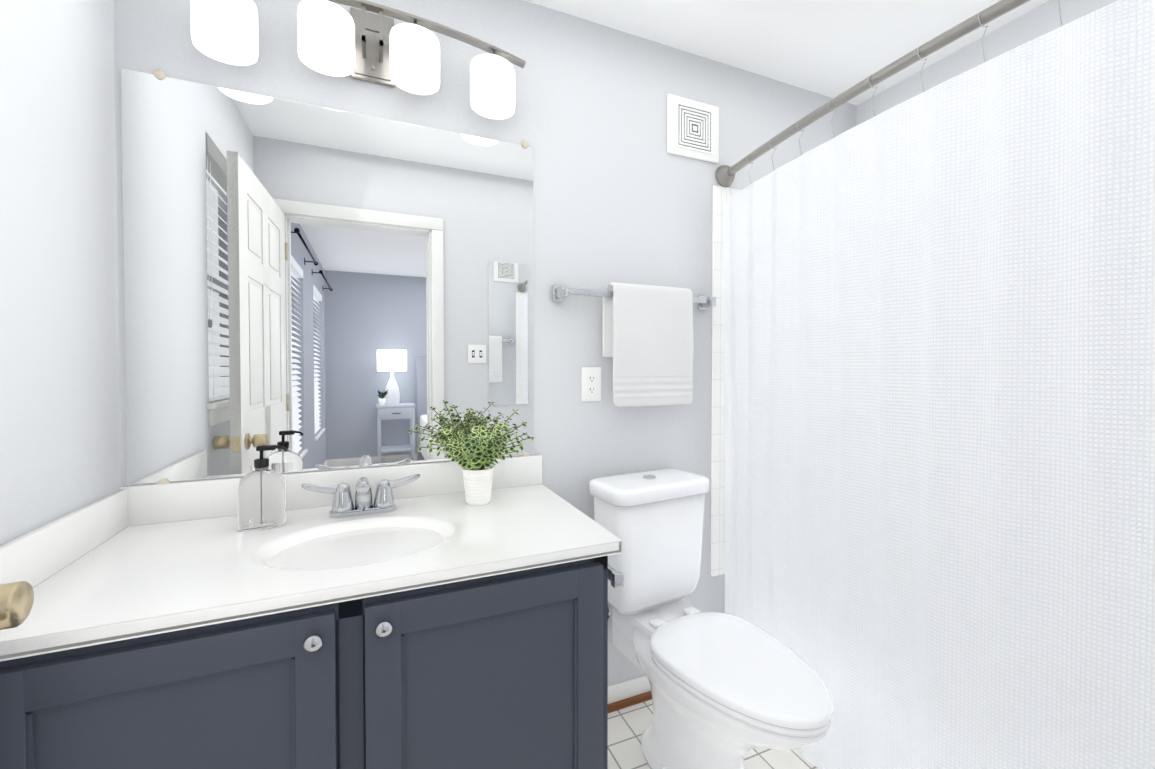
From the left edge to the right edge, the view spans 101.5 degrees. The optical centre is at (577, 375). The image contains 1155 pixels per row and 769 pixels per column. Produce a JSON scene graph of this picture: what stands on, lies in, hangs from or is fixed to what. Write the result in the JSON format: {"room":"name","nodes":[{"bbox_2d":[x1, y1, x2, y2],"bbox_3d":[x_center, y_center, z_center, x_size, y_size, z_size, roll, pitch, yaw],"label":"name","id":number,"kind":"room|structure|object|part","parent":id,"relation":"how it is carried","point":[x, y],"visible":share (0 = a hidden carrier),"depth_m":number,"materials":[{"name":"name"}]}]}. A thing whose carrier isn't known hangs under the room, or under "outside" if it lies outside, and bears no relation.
{"room":"bathroom","nodes":[
{"label":"bathroom","id":0,"kind":"room"},
{"bbox_2d":[0,581,33,629],"bbox_3d":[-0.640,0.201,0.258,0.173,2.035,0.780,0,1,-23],"label":"door knob","id":1,"kind":"object","parent":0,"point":[16,601],"depth_m":0.57,"materials":[{"name":"gold metal"}]},
{"bbox_2d":[0,0,121,545],"bbox_3d":[-0.878,0.008,0.424,0.120,2.440,1.552,0,1,-23],"label":"wall","id":2,"kind":"structure","parent":0,"point":[60,440],"depth_m":0.94,"materials":[{"name":"paint"}]},
{"bbox_2d":[113,0,856,685],"bbox_3d":[0.054,-0.014,1.731,2.860,2.440,0.120,0,1,-23],"label":"wall","id":3,"kind":"structure","parent":0,"point":[621,196],"depth_m":1.65,"materials":[{"name":"paint"}]},
{"bbox_2d":[121,68,533,484],"bbox_3d":[-0.629,-0.243,1.364,1.053,1.048,0.010,0,1,-23],"label":"wall mirror","id":4,"kind":"object","parent":3,"relation":"attached to","point":[309,287],"visible":0.98,"depth_m":1.32,"materials":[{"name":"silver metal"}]},
{"bbox_2d":[190,0,525,119],"bbox_3d":[-0.566,-0.916,1.303,0.856,0.258,0.148,0,1,-23],"label":"vanity light","id":5,"kind":"object","parent":3,"relation":"attached to","point":[336,40],"visible":1,"depth_m":1.27,"materials":[{"name":"white glass"}]},
{"bbox_2d":[581,367,600,401],"bbox_3d":[0.049,0.030,1.659,0.076,0.120,0.008,0,1,-23],"label":"duplex electrical outlet","id":6,"kind":"object","parent":3,"relation":"attached to","point":[590,383],"visible":1,"depth_m":1.66,"materials":[{"name":"white plastic"}]},
{"bbox_2d":[608,605,611,618],"bbox_3d":[0.031,0.907,1.607,0.154,0.258,0.117,0,1,-23],"label":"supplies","id":7,"kind":"object","parent":3,"relation":"attached to","point":[609,610],"visible":0.04,"depth_m":1.58,"materials":[{"name":"silver metal"}]},
{"bbox_2d":[608,675,651,712],"bbox_3d":[0.225,1.163,1.745,0.790,0.085,0.024,0,1,-23],"label":"baseboard","id":8,"kind":"structure","parent":3,"relation":"attached to","point":[628,693],"depth_m":1.71,"materials":[{"name":"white wood"}]},
{"bbox_2d":[552,285,715,309],"bbox_3d":[0.222,-0.282,1.692,0.640,0.056,0.073,0,1,-23],"label":"towel bar","id":9,"kind":"object","parent":3,"relation":"attached to","point":[560,293],"visible":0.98,"depth_m":1.59,"materials":[{"name":"silver metal"}]},
{"bbox_2d":[603,282,693,406],"bbox_3d":[0.253,-0.108,1.685,0.343,0.429,0.078,0,1,-23],"label":"hand towel","id":10,"kind":"object","parent":9,"relation":"hanging from","point":[648,345],"visible":0.98,"depth_m":1.65,"materials":[{"name":"white fabric"}]},
{"bbox_2d":[667,94,718,162],"bbox_3d":[0.446,-0.945,1.807,0.236,0.218,0.015,0,1,-23],"label":"air vent","id":11,"kind":"object","parent":3,"relation":"in","point":[692,128],"visible":1,"depth_m":1.80,"materials":[{"name":"white plastic"}]},
{"bbox_2d":[608,699,818,768],"bbox_3d":[0.382,1.244,0.983,2.620,0.050,1.552,0,1,-23],"label":"floor","id":12,"kind":"structure","parent":0,"point":[627,726],"depth_m":1.52,"materials":[{"name":"tile"}]},
{"bbox_2d":[0,455,621,768],"bbox_3d":[-0.507,0.745,1.111,1.088,0.943,0.599,0,1,-23],"label":"bathroom vanity","id":13,"kind":"object","parent":12,"relation":"on","point":[506,671],"depth_m":0.90,"materials":[{"name":"paint"}]},
{"bbox_2d":[237,445,286,530],"bbox_3d":[-0.770,0.270,1.156,0.105,0.200,0.052,0,1,-23],"label":"soap dispenser","id":14,"kind":"object","parent":13,"relation":"on","point":[261,496],"visible":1,"depth_m":1.14,"materials":[{"name":"clear glass"}]},
{"bbox_3d":[-0.512,0.387,1.116,1.088,0.227,0.575,0,1,-23],"label":"bathroom vanity top","id":15,"kind":"part","parent":13,"relation":"part of","materials":[{"name":"white stone"}]},
{"bbox_2d":[301,474,420,517],"bbox_3d":[-0.564,0.316,1.242,0.289,0.106,0.126,0,1,-23],"label":"faucet","id":16,"kind":"object","parent":13,"relation":"on","point":[343,505],"visible":1,"depth_m":1.25,"materials":[{"name":"silver metal"}]},
{"bbox_2d":[416,405,533,505],"bbox_3d":[-0.286,0.226,1.344,0.332,0.282,0.297,0,1,-23],"label":"potted plant","id":17,"kind":"object","parent":13,"relation":"on","point":[474,454],"visible":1,"depth_m":1.32,"materials":[{"name":"green plant"}]},
{"bbox_2d":[608,564,623,587],"bbox_3d":[0.055,0.470,1.163,0.039,0.056,0.180,0,1,-23],"label":"toilet paper holder","id":18,"kind":"object","parent":13,"relation":"attached to","point":[615,578],"visible":0.4,"depth_m":1.09,"materials":[{"name":"silver metal"}]},
{"bbox_2d":[589,468,832,768],"bbox_3d":[0.353,0.780,1.393,0.421,0.864,0.758,0,1,-23],"label":"toilet","id":19,"kind":"object","parent":12,"relation":"on","point":[728,691],"visible":0.98,"depth_m":1.39,"materials":[{"name":"ceramic"}]},
{"bbox_2d":[711,185,740,576],"bbox_3d":[1.185,0.237,1.374,0.818,1.950,1.429,0,1,-23],"label":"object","id":20,"kind":"object","parent":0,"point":[720,194],"visible":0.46,"depth_m":1.87,"materials":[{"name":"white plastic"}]},
{"bbox_2d":[525,0,1048,105],"bbox_3d":[0.358,-1.247,0.996,2.860,0.050,1.672,0,1,-23],"label":"ceiling","id":21,"kind":"structure","parent":0,"point":[832,48],"depth_m":1.68,"materials":[{"name":"paint"}]},
{"bbox_2d":[856,0,1117,125],"bbox_3d":[1.642,-0.010,1.499,0.120,2.440,1.552,0,1,-23],"label":"wall","id":22,"kind":"structure","parent":0,"point":[1039,21],"depth_m":1.71,"materials":[{"name":"paint"}]},
{"bbox_3d":[0.663,0.010,0.303,2.620,2.440,0.120,0,1,-23],"label":"wall","id":23,"kind":"structure","parent":0,"visible":0},
{"bbox_2d":[716,0,1062,195],"bbox_3d":[0.845,-0.749,1.212,0.120,0.146,1.430,0,1,-23],"label":"curved shower rod","id":24,"kind":"object","parent":23,"relation":"attached to","point":[725,175],"visible":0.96,"depth_m":1.22,"materials":[{"name":"silver metal"}]},
{"bbox_2d":[723,0,1154,768],"bbox_3d":[0.821,0.252,1.220,0.103,1.866,1.394,0,1,-23],"label":"shower curtain","id":25,"kind":"object","parent":24,"relation":"hanging from","point":[939,426],"visible":0.96,"depth_m":1.05,"materials":[{"name":"white fabric"}]}
]}

